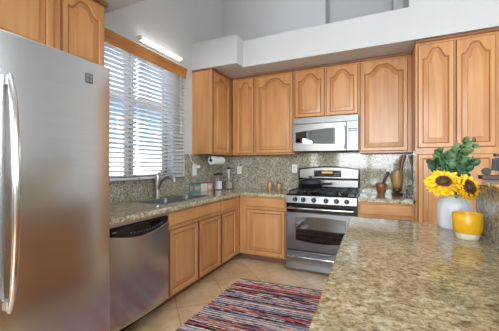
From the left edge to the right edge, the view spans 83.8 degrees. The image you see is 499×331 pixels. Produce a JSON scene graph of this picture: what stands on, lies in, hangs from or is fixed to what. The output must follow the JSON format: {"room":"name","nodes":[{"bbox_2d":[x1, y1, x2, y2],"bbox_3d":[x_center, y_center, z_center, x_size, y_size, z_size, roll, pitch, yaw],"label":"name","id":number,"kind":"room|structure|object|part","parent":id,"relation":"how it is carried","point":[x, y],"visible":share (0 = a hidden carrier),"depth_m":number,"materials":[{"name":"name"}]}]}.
{"room":"kitchen","nodes":[
{"label":"kitchen","id":0,"kind":"room"},
{"bbox_2d":[104,0,222,204],"bbox_3d":[-1.931,-1.116,1.428,0.150,4.800,8.000,0,0,25],"label":"wall","id":1,"kind":"structure","parent":0,"point":[174,26],"depth_m":3.48,"materials":[{"name":"white paint"}]},
{"bbox_2d":[0,0,108,65],"bbox_3d":[-1.549,-0.971,1.669,0.344,0.610,1.335,0,0,25],"label":"upper cabinet","id":2,"kind":"object","parent":1,"relation":"attached to","point":[74,27],"visible":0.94,"depth_m":1.90,"materials":[{"name":"brown wood"}]},
{"bbox_3d":[-1.393,-0.958,1.652,0.020,0.545,0.434,0,0,25],"label":"door","id":3,"kind":"part","parent":2,"relation":"part of","materials":[{"name":"brown wood"}]},
{"bbox_3d":[-1.214,-0.958,2.042,0.020,0.545,0.325,0,0,25],"label":"door","id":4,"kind":"part","parent":2,"relation":"part of","materials":[{"name":"brown wood"}]},
{"bbox_3d":[-1.549,-1.262,1.669,0.344,0.028,1.335,0,0,25],"label":"crown moulding","id":5,"kind":"part","parent":2,"relation":"part of","materials":[{"name":"brown wood"}]},
{"bbox_2d":[103,0,144,13],"bbox_3d":[-1.389,-2.397,1.172,1.050,2.238,2.285,0,0,25],"label":"ceiling","id":6,"kind":"structure","parent":1,"relation":"attached to","point":[113,4],"depth_m":2.21,"materials":[{"name":"white paint"}]},
{"bbox_2d":[109,55,184,182],"bbox_3d":[-1.171,-0.525,3.022,0.190,1.382,1.250,0,0,25],"label":"window","id":7,"kind":"structure","parent":1,"relation":"in","point":[127,146],"depth_m":2.91,"materials":[{"name":"beige plastic"}]},
{"bbox_2d":[104,42,138,180],"bbox_3d":[-1.258,-0.522,2.631,0.060,1.348,0.488,0,0,25],"label":"window blind","id":8,"kind":"object","parent":7,"relation":"attached to","point":[131,62],"visible":0.59,"depth_m":2.69,"materials":[{"name":"white plastic"}]},
{"bbox_3d":[-1.258,0.142,2.631,0.050,0.021,0.488,0,0,25],"label":"rail","id":9,"kind":"part","parent":8,"relation":"part of","materials":[{"name":"white"}]},
{"bbox_3d":[-1.194,-0.512,2.772,0.052,1.287,0.004,0,0,25],"label":"ladder cord","id":10,"kind":"part","parent":8,"relation":"part of","materials":[{"name":"white fabric"}]},
{"bbox_2d":[104,27,187,78],"bbox_3d":[-1.090,-1.152,2.970,0.096,0.116,1.264,0,0,25],"label":"window valance","id":11,"kind":"object","parent":7,"relation":"attached to","point":[112,38],"visible":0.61,"depth_m":2.85,"materials":[{"name":"brown wood"}]},
{"bbox_3d":[-1.146,0.161,3.010,0.135,0.010,1.250,0,0,25],"label":"sill","id":12,"kind":"part","parent":7,"relation":"part of","materials":[{"name":"beige stone"}]},
{"bbox_2d":[136,58,184,178],"bbox_3d":[-0.991,-0.522,3.204,0.070,1.348,0.736,0,0,25],"label":"window blind","id":13,"kind":"object","parent":7,"relation":"attached to","point":[159,71],"visible":0.9,"depth_m":3.16,"materials":[{"name":"white plastic"}]},
{"bbox_3d":[-1.111,-0.512,2.953,0.052,1.287,0.004,0,0,25],"label":"ladder cord","id":14,"kind":"part","parent":13,"relation":"part of","materials":[{"name":"white fabric"}]},
{"bbox_3d":[-0.996,-0.512,3.206,0.052,1.287,0.004,0,0,25],"label":"ladder cord","id":15,"kind":"part","parent":13,"relation":"part of","materials":[{"name":"white fabric"}]},
{"bbox_3d":[-0.996,0.142,3.206,0.050,0.021,0.736,0,0,25],"label":"rail","id":16,"kind":"part","parent":13,"relation":"part of","materials":[{"name":"white plastic"}]},
{"bbox_3d":[-0.880,-0.512,3.459,0.052,1.287,0.004,0,0,25],"label":"ladder cord","id":17,"kind":"part","parent":13,"relation":"part of","materials":[{"name":"white fabric"}]},
{"bbox_2d":[136,35,183,61],"bbox_3d":[-1.004,-1.314,3.187,0.074,0.047,0.698,0,0,25],"label":"wall light","id":18,"kind":"object","parent":1,"relation":"attached to","point":[139,38],"visible":1,"depth_m":3.12,"materials":[{"name":"white plastic"}]},
{"bbox_2d":[192,67,238,155],"bbox_3d":[-0.452,-0.706,4.080,0.337,1.132,0.843,0,0,25],"label":"upper cabinet","id":19,"kind":"object","parent":1,"relation":"attached to","point":[212,90],"visible":0.93,"depth_m":3.74,"materials":[{"name":"brown wood"}]},
{"bbox_3d":[-0.452,-1.260,4.080,0.337,0.024,0.843,0,0,25],"label":"crown moulding","id":20,"kind":"part","parent":19,"relation":"part of","materials":[{"name":"brown wood"}]},
{"bbox_2d":[208,154,224,163],"bbox_3d":[-0.469,-0.070,3.970,0.114,0.137,0.340,0,0,25],"label":"paper towel holder","id":21,"kind":"object","parent":19,"relation":"attached to","point":[214,159],"visible":1,"depth_m":3.88,"materials":[{"name":"white paper"}]},
{"bbox_3d":[-0.389,-0.694,3.850,0.020,1.068,0.430,0,0,25],"label":"door","id":22,"kind":"part","parent":19,"relation":"part of","materials":[{"name":"brown wood"}]},
{"bbox_2d":[192,34,253,77],"bbox_3d":[-0.293,-1.451,4.006,0.690,0.359,0.850,0,0,25],"label":"trim","id":23,"kind":"structure","parent":1,"relation":"attached to","point":[225,54],"depth_m":3.62,"materials":[{"name":"white paint"}]},
{"bbox_2d":[109,151,414,203],"bbox_3d":[0.218,0.097,2.778,2.640,0.546,2.660,0,0,25],"label":"backsplash","id":24,"kind":"structure","parent":1,"relation":"attached to","point":[256,170],"depth_m":3.73,"materials":[{"name":"stone"}]},
{"bbox_2d":[192,165,196,175],"bbox_3d":[-0.749,0.074,3.787,0.006,0.150,0.090,0,0,25],"label":"outlet","id":25,"kind":"object","parent":24,"relation":"attached to","point":[194,170],"visible":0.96,"depth_m":3.77,"materials":[{"name":"white plastic"}]},
{"bbox_2d":[237,166,241,173],"bbox_3d":[-0.160,0.086,4.387,0.076,0.120,0.008,0,0,25],"label":"outlet","id":26,"kind":"object","parent":24,"relation":"attached to","point":[239,168],"visible":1,"depth_m":4.38,"materials":[{"name":"white plastic"}]},
{"bbox_2d":[292,165,296,172],"bbox_3d":[0.652,0.059,4.017,0.076,0.120,0.008,0,0,25],"label":"outlet","id":27,"kind":"object","parent":24,"relation":"attached to","point":[294,167],"visible":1,"depth_m":4.01,"materials":[{"name":"white plastic"}]},
{"bbox_2d":[387,164,392,172],"bbox_3d":[1.770,0.049,3.506,0.076,0.120,0.008,0,0,25],"label":"outlet","id":28,"kind":"object","parent":24,"relation":"attached to","point":[389,166],"visible":0.69,"depth_m":3.50,"materials":[{"name":"white plastic"}]},
{"bbox_2d":[123,246,328,330],"bbox_3d":[0.866,1.334,0.151,6.300,0.100,8.000,0,0,25],"label":"floor","id":29,"kind":"structure","parent":0,"point":[173,314],"depth_m":2.98,"materials":[{"name":"tile"}]},
{"bbox_2d":[0,29,108,330],"bbox_3d":[-1.334,0.351,1.362,0.872,1.846,0.945,0,0,25],"label":"refrigerator","id":30,"kind":"object","parent":29,"relation":"on","point":[54,103],"visible":1,"depth_m":1.35,"materials":[{"name":"metal"}]},
{"bbox_3d":[-1.021,0.599,1.180,0.032,0.040,0.024,0,0,25],"label":"handle mount","id":31,"kind":"part","parent":30,"relation":"part of","materials":[{"name":"silver metal"}]},
{"bbox_3d":[-1.021,-0.356,1.180,0.032,0.040,0.024,0,0,25],"label":"handle mount","id":32,"kind":"part","parent":30,"relation":"part of","materials":[{"name":"silver metal"}]},
{"bbox_3d":[-0.989,0.121,1.165,0.081,1.017,0.032,0,0,25],"label":"handle","id":33,"kind":"part","parent":30,"relation":"part of","materials":[{"name":"silver metal"}]},
{"bbox_2d":[109,212,168,330],"bbox_3d":[-1.090,0.846,2.274,0.618,0.867,0.602,0,0,25],"label":"dishwasher","id":34,"kind":"object","parent":29,"relation":"on","point":[138,248],"visible":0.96,"depth_m":2.09,"materials":[{"name":"silver metal"}]},
{"bbox_3d":[-0.962,1.232,2.216,0.040,0.095,0.602,0,0,25],"label":"toe panel","id":35,"kind":"part","parent":34,"relation":"part of","materials":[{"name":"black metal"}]},
{"bbox_3d":[-0.835,0.493,2.158,0.054,0.093,0.602,0,0,25],"label":"control panel","id":36,"kind":"part","parent":34,"relation":"part of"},
{"bbox_2d":[158,200,220,307],"bbox_3d":[-0.799,0.848,2.981,0.618,0.872,0.909,0,0,25],"label":"base cabinet","id":37,"kind":"object","parent":29,"relation":"on","point":[194,231],"visible":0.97,"depth_m":2.78,"materials":[{"name":"brown wood"}]},
{"bbox_3d":[-0.621,0.877,2.650,0.020,0.585,0.428,0,0,25],"label":"door","id":38,"kind":"part","parent":37,"relation":"part of","materials":[{"name":"brown wood"}]},
{"bbox_3d":[-0.527,0.489,2.856,0.020,0.120,0.880,0,0,25],"label":"drawer","id":39,"kind":"part","parent":37,"relation":"part of","materials":[{"name":"brown wood"}]},
{"bbox_2d":[109,187,292,224],"bbox_3d":[-0.401,0.390,3.050,1.250,0.040,2.641,0,0,25],"label":"countertop","id":40,"kind":"structure","parent":37,"relation":"on","point":[125,211],"depth_m":2.65,"materials":[{"name":"stone"}]},
{"bbox_2d":[155,169,175,198],"bbox_3d":[-0.893,0.209,3.019,0.284,0.322,0.110,0,0,25],"label":"faucet","id":41,"kind":"object","parent":40,"relation":"on","point":[158,181],"visible":0.99,"depth_m":3.02,"materials":[{"name":"silver metal"}]},
{"bbox_3d":[-0.894,0.186,2.989,0.261,0.170,0.043,0,0,25],"label":"spout","id":42,"kind":"part","parent":41,"relation":"part of","materials":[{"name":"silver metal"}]},
{"bbox_2d":[135,194,209,204],"bbox_3d":[-0.793,0.476,3.008,0.364,0.217,0.814,0,0,25],"label":"sink","id":43,"kind":"object","parent":40,"relation":"in","point":[178,198],"visible":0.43,"depth_m":3.06,"materials":[{"name":"metal"}]},
{"bbox_3d":[-0.869,0.478,2.840,0.328,0.212,0.409,0,0,25],"label":"bowl","id":44,"kind":"part","parent":43,"relation":"part of","materials":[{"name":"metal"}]},
{"bbox_3d":[-0.707,0.478,3.196,0.328,0.212,0.365,0,0,25],"label":"bowl","id":45,"kind":"part","parent":43,"relation":"part of","materials":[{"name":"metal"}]},
{"bbox_2d":[189,183,200,192],"bbox_3d":[-0.730,0.311,3.719,0.092,0.118,0.157,0,0,25],"label":"box","id":46,"kind":"object","parent":40,"relation":"on","point":[193,187],"visible":1,"depth_m":3.66,"materials":[{"name":"teal cardboard"}]},
{"bbox_3d":[-0.709,0.314,3.684,0.153,0.052,0.054,0,0,-38],"label":"printed panel","id":47,"kind":"part","parent":46,"relation":"part of","materials":[{"name":"cardboard"}]},
{"bbox_2d":[201,182,206,191],"bbox_3d":[-0.665,0.312,3.860,0.092,0.116,0.147,0,0,25],"label":"box","id":48,"kind":"object","parent":40,"relation":"on","point":[203,185],"visible":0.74,"depth_m":3.83,"materials":[{"name":"beige cardboard"}]},
{"bbox_2d":[203,182,211,190],"bbox_3d":[-0.605,0.312,3.991,0.092,0.116,0.137,0,0,25],"label":"box","id":49,"kind":"object","parent":40,"relation":"on","point":[209,184],"visible":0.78,"depth_m":3.96,"materials":[{"name":"pink cardboard"}]},
{"bbox_2d":[214,172,222,189],"bbox_3d":[-0.460,0.243,4.109,0.132,0.254,0.132,0,0,25],"label":"canister","id":50,"kind":"object","parent":40,"relation":"on","point":[218,178],"visible":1,"depth_m":4.06,"materials":[{"name":"clear glass"}]},
{"bbox_2d":[225,167,232,188],"bbox_3d":[-0.319,0.204,4.276,0.124,0.331,0.124,0,0,25],"label":"canister","id":51,"kind":"object","parent":40,"relation":"on","point":[228,182],"visible":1,"depth_m":4.23,"materials":[{"name":"clear glass"}]},
{"bbox_3d":[-0.319,0.295,4.276,0.124,0.150,0.124,0,0,25],"label":"glass","id":52,"kind":"part","parent":51,"relation":"part of","materials":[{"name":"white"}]},
{"bbox_2d":[267,180,271,189],"bbox_3d":[0.289,0.293,4.042,0.079,0.153,0.074,0,0,25],"label":"shaker","id":53,"kind":"object","parent":40,"relation":"on","point":[269,184],"visible":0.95,"depth_m":4.01,"materials":[{"name":"brown wood"}]},
{"bbox_2d":[276,182,281,190],"bbox_3d":[0.421,0.314,3.982,0.076,0.112,0.076,0,0,25],"label":"shaker","id":54,"kind":"object","parent":40,"relation":"on","point":[278,184],"visible":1,"depth_m":3.95,"materials":[{"name":"brown wood"}]},
{"bbox_3d":[-0.434,0.877,3.059,0.020,0.585,0.434,0,0,25],"label":"door","id":55,"kind":"part","parent":37,"relation":"part of","materials":[{"name":"brown wood"}]},
{"bbox_2d":[213,196,238,271],"bbox_3d":[-0.503,0.848,3.628,0.618,0.872,0.508,0,0,25],"label":"base cabinet","id":56,"kind":"object","parent":29,"relation":"on","point":[229,207],"visible":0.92,"depth_m":3.46,"materials":[{"name":"brown wood"}]},
{"bbox_3d":[-0.256,0.489,3.450,0.020,0.120,0.361,0,0,25],"label":"drawer","id":57,"kind":"part","parent":56,"relation":"part of","materials":[{"name":"brown wood"}]},
{"bbox_3d":[-0.256,0.877,3.450,0.020,0.585,0.361,0,0,25],"label":"door","id":58,"kind":"part","parent":56,"relation":"part of","materials":[{"name":"brown wood"}]},
{"bbox_2d":[175,278,322,330],"bbox_3d":[0.020,1.277,2.149,1.074,0.012,1.845,0,0,25],"label":"rag rug","id":59,"kind":"object","parent":29,"relation":"on","point":[246,305],"visible":0.9,"depth_m":2.43,"materials":[{"name":"multicoloured fabric"}]},
{"bbox_2d":[240,196,286,263],"bbox_3d":[0.292,0.848,3.864,0.663,0.872,0.618,0,0,25],"label":"base cabinet","id":60,"kind":"object","parent":29,"relation":"on","point":[262,219],"visible":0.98,"depth_m":3.59,"materials":[{"name":"brown wood"}]},
{"bbox_3d":[0.202,0.489,3.576,0.532,0.120,0.020,0,0,25],"label":"drawer","id":61,"kind":"part","parent":60,"relation":"part of","materials":[{"name":"brown wood"}]},
{"bbox_3d":[0.202,0.877,3.576,0.532,0.585,0.020,0,0,25],"label":"door","id":62,"kind":"part","parent":60,"relation":"part of","materials":[{"name":"brown wood"}]},
{"bbox_2d":[286,166,359,273],"bbox_3d":[0.930,0.638,3.482,0.806,1.233,0.728,0,0,25],"label":"gas range","id":63,"kind":"object","parent":29,"relation":"on","point":[317,220],"visible":0.96,"depth_m":3.27,"materials":[{"name":"metal"}]},
{"bbox_3d":[0.818,1.141,3.234,0.800,0.217,0.048,0,0,25],"label":"storage drawer","id":64,"kind":"part","parent":63,"relation":"part of","materials":[{"name":"metal"}]},
{"bbox_3d":[0.803,1.089,3.201,0.761,0.022,0.071,0,0,25],"label":"drawer handle","id":65,"kind":"part","parent":63,"relation":"part of","materials":[{"name":"silver metal"}]},
{"bbox_2d":[299,176,331,188],"bbox_3d":[0.842,0.232,3.665,0.392,0.167,0.305,0,0,-13],"label":"pan","id":66,"kind":"object","parent":63,"relation":"on","point":[306,183],"visible":0.99,"depth_m":3.55,"materials":[{"name":"black metal"}]},
{"bbox_3d":[0.800,0.209,3.655,0.300,0.067,0.300,0,0,25],"label":"lid","id":67,"kind":"part","parent":66,"relation":"part of","materials":[{"name":"metal"}]},
{"bbox_3d":[0.798,0.514,3.192,0.761,0.022,0.091,0,0,25],"label":"oven handle","id":68,"kind":"part","parent":63,"relation":"part of","materials":[{"name":"silver metal"}]},
{"bbox_3d":[0.818,0.792,3.234,0.800,0.448,0.048,0,0,25],"label":"oven door","id":69,"kind":"part","parent":63,"relation":"part of","materials":[{"name":"metal"}]},
{"bbox_3d":[0.819,0.414,3.237,0.806,0.091,0.044,0,0,25],"label":"control panel","id":70,"kind":"part","parent":63,"relation":"part of","materials":[{"name":"metal"}]},
{"bbox_2d":[287,190,359,197],"bbox_3d":[0.946,0.367,3.515,0.806,0.025,0.615,0,0,25],"label":"cooktop","id":71,"kind":"object","parent":63,"relation":"in","point":[298,194],"depth_m":3.31,"materials":[{"name":"black metal"}]},
{"bbox_3d":[1.051,0.123,3.754,0.355,0.087,0.006,0,0,25],"label":"clock panel","id":72,"kind":"part","parent":63,"relation":"part of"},
{"bbox_2d":[358,202,414,220],"bbox_3d":[1.589,0.848,3.272,0.556,0.872,0.618,0,0,25],"label":"base cabinet","id":73,"kind":"object","parent":29,"relation":"on","point":[391,211],"visible":0.3,"depth_m":2.99,"materials":[{"name":"brown wood"}]},
{"bbox_2d":[358,193,412,203],"bbox_3d":[1.572,0.390,3.258,0.537,0.040,0.623,0,0,25],"label":"countertop","id":74,"kind":"structure","parent":73,"relation":"on","point":[363,197],"depth_m":3.04,"materials":[{"name":"stone"}]},
{"bbox_2d":[376,183,386,194],"bbox_3d":[1.621,0.300,3.424,0.120,0.140,0.120,0,0,25],"label":"mortar","id":75,"kind":"object","parent":74,"relation":"on","point":[380,188],"visible":0.99,"depth_m":3.38,"materials":[{"name":"brown wood"}]},
{"bbox_2d":[382,171,389,183],"bbox_3d":[1.649,0.197,3.399,0.121,0.236,0.039,0,0,33],"label":"pestle","id":76,"kind":"object","parent":75,"relation":"in","point":[387,172],"visible":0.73,"depth_m":3.38,"materials":[{"name":"brown wood"}]},
{"bbox_2d":[391,171,402,195],"bbox_3d":[1.777,0.222,3.352,0.122,0.295,0.122,0,0,25],"label":"mortar","id":77,"kind":"object","parent":74,"relation":"on","point":[396,176],"visible":1,"depth_m":3.31,"materials":[{"name":"beige wood"}]},
{"bbox_2d":[391,171,402,187],"bbox_3d":[1.777,0.183,3.352,0.122,0.217,0.122,0,0,25],"label":"bowl","id":78,"kind":"object","parent":77,"relation":"on","point":[396,176],"depth_m":3.31,"materials":[{"name":"beige wood"}]},
{"bbox_2d":[399,155,405,170],"bbox_3d":[1.813,0.047,3.321,0.101,0.333,0.057,0,0,25],"label":"pestle","id":79,"kind":"object","parent":77,"relation":"in","point":[403,157],"visible":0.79,"depth_m":3.30,"materials":[{"name":"brown wood"}]},
{"bbox_2d":[401,189,406,196],"bbox_3d":[1.766,0.325,3.170,0.062,0.090,0.062,0,0,25],"label":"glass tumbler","id":80,"kind":"object","parent":74,"relation":"on","point":[404,191],"visible":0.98,"depth_m":3.15,"materials":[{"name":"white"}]},
{"bbox_3d":[1.461,0.489,3.002,0.515,0.120,0.020,0,0,25],"label":"drawer","id":81,"kind":"part","parent":73,"relation":"part of","materials":[{"name":"brown wood"}]},
{"bbox_2d":[412,28,498,222],"bbox_3d":[2.156,0.006,2.999,0.698,2.556,0.643,0,0,25],"label":"pantry cabinet","id":82,"kind":"object","parent":29,"relation":"on","point":[455,78],"visible":0.6,"depth_m":2.73,"materials":[{"name":"brown wood"}]},
{"bbox_3d":[1.869,0.529,2.794,0.306,1.270,0.020,0,0,25],"label":"door","id":83,"kind":"part","parent":82,"relation":"part of","materials":[{"name":"brown wood"}]},
{"bbox_3d":[1.869,-0.696,2.794,0.306,1.050,0.020,0,0,25],"label":"door","id":84,"kind":"part","parent":82,"relation":"part of","materials":[{"name":"brown wood"}]},
{"bbox_3d":[2.156,-1.260,2.999,0.698,0.024,0.643,0,0,25],"label":"crown moulding","id":85,"kind":"part","parent":82,"relation":"part of","materials":[{"name":"brown wood"}]},
{"bbox_3d":[2.162,-0.696,2.660,0.306,1.050,0.020,0,0,25],"label":"door","id":86,"kind":"part","parent":82,"relation":"part of","materials":[{"name":"brown wood"}]},
{"bbox_3d":[2.162,0.529,2.660,0.306,1.270,0.020,0,0,25],"label":"door","id":87,"kind":"part","parent":82,"relation":"part of","materials":[{"name":"brown wood"}]},
{"bbox_3d":[0.537,0.848,0.719,0.610,0.872,2.360,0,0,25],"label":"cabinet","id":88,"kind":"object","parent":29,"relation":"on","visible":0},
{"bbox_2d":[308,217,498,330],"bbox_3d":[0.513,0.390,0.728,0.663,0.040,2.455,0,0,25],"label":"countertop","id":89,"kind":"structure","parent":88,"relation":"on","point":[385,274],"depth_m":0.89,"materials":[{"name":"stone"}]},
{"bbox_2d":[437,194,472,229],"bbox_3d":[1.206,0.273,1.638,0.168,0.193,0.169,0,0,25],"label":"vase","id":90,"kind":"object","parent":89,"relation":"on","point":[446,205],"visible":0.66,"depth_m":1.59,"materials":[{"name":"white ceramic"}]},
{"bbox_2d":[426,156,452,172],"bbox_3d":[1.146,0.096,1.669,0.141,0.298,0.074,0,0,25],"label":"eucalyptus sprig","id":91,"kind":"object","parent":90,"relation":"in","point":[431,165],"visible":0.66,"depth_m":1.69,"materials":[{"name":"green plant"}]},
{"bbox_2d":[423,169,457,196],"bbox_3d":[1.115,0.148,1.593,0.189,0.244,0.168,0,0,1],"label":"sunflower","id":92,"kind":"object","parent":90,"relation":"in","point":[438,182],"visible":0.88,"depth_m":1.59,"materials":[{"name":"yellow plant"}]},
{"bbox_2d":[432,147,456,170],"bbox_3d":[1.186,0.069,1.687,0.131,0.353,0.072,0,0,30],"label":"eucalyptus sprig","id":93,"kind":"object","parent":90,"relation":"in","point":[438,150],"visible":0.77,"depth_m":1.69,"materials":[{"name":"green plant"}]},
{"bbox_2d":[440,152,459,176],"bbox_3d":[1.219,0.084,1.687,0.130,0.322,0.087,0,0,25],"label":"eucalyptus sprig","id":94,"kind":"object","parent":90,"relation":"in","point":[441,154],"visible":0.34,"depth_m":1.68,"materials":[{"name":"green plant"}]},
{"bbox_2d":[444,136,472,192],"bbox_3d":[1.234,0.041,1.647,0.138,0.408,0.057,0,0,37],"label":"eucalyptus sprig","id":95,"kind":"object","parent":90,"relation":"in","point":[464,149],"visible":0.83,"depth_m":1.64,"materials":[{"name":"green plant"}]},
{"bbox_2d":[454,137,478,195],"bbox_3d":[1.288,0.041,1.655,0.133,0.408,0.061,0,0,12],"label":"eucalyptus sprig","id":96,"kind":"object","parent":90,"relation":"in","point":[473,138],"visible":0.35,"depth_m":1.65,"materials":[{"name":"green plant"}]},
{"bbox_2d":[453,174,480,200],"bbox_3d":[1.186,0.159,1.514,0.118,0.222,0.254,0,0,41],"label":"sunflower","id":97,"kind":"object","parent":90,"relation":"in","point":[465,185],"visible":1,"depth_m":1.45,"materials":[{"name":"yellow plant"}]},
{"bbox_2d":[456,156,480,195],"bbox_3d":[1.235,0.098,1.570,0.110,0.294,0.076,0,0,42],"label":"eucalyptus sprig","id":98,"kind":"object","parent":90,"relation":"in","point":[470,165],"visible":0.77,"depth_m":1.57,"materials":[{"name":"green plant"}]},
{"bbox_2d":[452,211,483,240],"bbox_3d":[1.087,0.306,1.386,0.128,0.128,0.128,0,0,25],"label":"bowl","id":99,"kind":"object","parent":89,"relation":"on","point":[468,226],"visible":1,"depth_m":1.34,"materials":[{"name":"yellow ceramic"}]},
{"bbox_3d":[0.841,0.698,0.493,0.128,1.172,2.200,0,0,25],"label":"trim","id":100,"kind":"structure","parent":88,"relation":"attached to","visible":0},
{"bbox_2d":[476,179,498,246],"bbox_3d":[0.948,0.225,0.499,0.540,0.288,2.400,0,0,25],"label":"raised bar","id":101,"kind":"object","parent":100,"relation":"on","point":[487,202],"visible":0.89,"depth_m":1.33,"materials":[{"name":"stone"}]},
{"bbox_2d":[478,154,498,179],"bbox_3d":[1.411,0.011,1.491,0.280,0.140,0.070,0,0,25],"label":"wooden stand","id":102,"kind":"object","parent":101,"relation":"on","point":[495,162],"visible":1,"depth_m":1.51,"materials":[{"name":"brown wood"}]},
{"bbox_3d":[1.411,0.070,1.491,0.280,0.022,0.070,0,0,25],"label":"board","id":103,"kind":"part","parent":102,"relation":"part of","materials":[{"name":"brown wood"}]},
{"bbox_2d":[223,0,402,245],"bbox_3d":[2.413,-1.116,3.540,6.000,4.800,0.550,0,0,25],"label":"wall","id":104,"kind":"structure","parent":0,"point":[248,19],"depth_m":4.15,"materials":[{"name":"white paint"}]},
{"bbox_2d":[232,75,256,155],"bbox_3d":[-0.025,-0.706,4.164,0.354,1.132,0.336,0,0,25],"label":"upper cabinet","id":105,"kind":"object","parent":104,"relation":"attached to","point":[243,87],"visible":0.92,"depth_m":4.01,"materials":[{"name":"brown wood"}]},
{"bbox_3d":[-0.025,-1.260,4.164,0.354,0.024,0.336,0,0,25],"label":"crown moulding","id":106,"kind":"part","parent":105,"relation":"part of","materials":[{"name":"brown wood"}]},
{"bbox_3d":[-0.062,-0.694,4.013,0.270,1.068,0.020,0,0,25],"label":"door","id":107,"kind":"part","parent":105,"relation":"part of","materials":[{"name":"brown wood"}]},
{"bbox_2d":[254,69,299,154],"bbox_3d":[0.399,-0.706,3.970,0.574,1.132,0.336,0,0,25],"label":"upper cabinet","id":108,"kind":"object","parent":104,"relation":"attached to","point":[274,91],"visible":0.94,"depth_m":3.82,"materials":[{"name":"brown wood"}]},
{"bbox_3d":[0.399,-1.260,3.970,0.574,0.024,0.336,0,0,25],"label":"crown moulding","id":109,"kind":"part","parent":108,"relation":"part of","materials":[{"name":"brown wood"}]},
{"bbox_2d":[243,7,408,74],"bbox_3d":[0.919,-1.449,3.554,1.890,0.343,0.665,0,0,25],"label":"soffit","id":110,"kind":"structure","parent":104,"relation":"attached to","point":[384,33],"depth_m":3.23,"materials":[{"name":"white paint"}]},
{"bbox_2d":[294,60,358,118],"bbox_3d":[1.028,-0.936,3.683,0.805,0.671,0.336,0,0,25],"label":"upper cabinet","id":111,"kind":"object","parent":104,"relation":"attached to","point":[332,89],"visible":0.96,"depth_m":3.52,"materials":[{"name":"brown wood"}]},
{"bbox_3d":[0.783,-0.924,3.627,0.382,0.607,0.020,0,0,25],"label":"door","id":112,"kind":"part","parent":111,"relation":"part of","materials":[{"name":"brown wood"}]},
{"bbox_2d":[293,114,358,152],"bbox_3d":[0.999,-0.384,3.620,0.798,0.432,0.438,0,0,25],"label":"microwave","id":113,"kind":"object","parent":111,"relation":"attached to","point":[340,133],"visible":0.98,"depth_m":3.46,"materials":[{"name":"metal"}]},
{"bbox_3d":[0.875,-0.346,3.510,0.663,0.352,0.029,0,0,25],"label":"door","id":114,"kind":"part","parent":113,"relation":"part of","materials":[{"name":"metal"}]},
{"bbox_3d":[1.145,-0.333,3.345,0.024,0.283,0.058,0,0,25],"label":"handle","id":115,"kind":"part","parent":113,"relation":"part of","materials":[{"name":"metal"}]},
{"bbox_3d":[1.239,-0.346,3.344,0.132,0.352,0.029,0,0,25],"label":"control panel","id":116,"kind":"part","parent":113,"relation":"part of","materials":[{"name":"metal"}]},
{"bbox_3d":[1.028,-1.260,3.683,0.805,0.024,0.336,0,0,25],"label":"crown moulding","id":117,"kind":"part","parent":111,"relation":"part of","materials":[{"name":"brown wood"}]},
{"bbox_3d":[1.148,-0.924,3.461,0.376,0.607,0.020,0,0,25],"label":"door","id":118,"kind":"part","parent":111,"relation":"part of","materials":[{"name":"brown wood"}]},
{"bbox_2d":[359,52,411,153],"bbox_3d":[1.649,-0.706,3.400,0.553,1.132,0.336,0,0,25],"label":"upper cabinet","id":119,"kind":"object","parent":104,"relation":"attached to","point":[385,82],"visible":1,"depth_m":3.25,"materials":[{"name":"brown wood"}]},
{"bbox_3d":[1.649,-1.260,3.400,0.553,0.024,0.336,0,0,25],"label":"crown moulding","id":120,"kind":"part","parent":119,"relation":"part of","materials":[{"name":"brown wood"}]},
{"bbox_2d":[403,0,498,52],"bbox_3d":[2.183,-2.397,2.977,0.890,2.238,0.665,0,0,25],"label":"trim","id":121,"kind":"structure","parent":104,"relation":"attached to","point":[428,19],"depth_m":2.72,"materials":[{"name":"white paint"}]},
{"label":"outside","id":122,"kind":"structure","parent":0,"visible":0},
{"bbox_3d":[-18.693,1.469,12.872,39.850,0.130,60.000,0,0,25],"label":"ground","id":123,"kind":"structure","parent":122,"visible":0},
{"bbox_2d":[109,149,160,175],"bbox_3d":[-1.635,0.509,9.483,0.260,1.790,36.000,0,0,25],"label":"wall","id":124,"kind":"structure","parent":123,"relation":"on","point":[115,150],"depth_m":6.87,"materials":[{"name":"paint"}]},
{"bbox_2d":[109,78,160,149],"bbox_3d":[-5.978,-1.456,15.862,5.700,5.720,25.000,0,0,25],"label":"house","id":125,"kind":"structure","parent":123,"relation":"on","point":[138,117],"depth_m":12.47,"materials":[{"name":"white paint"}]}
]}

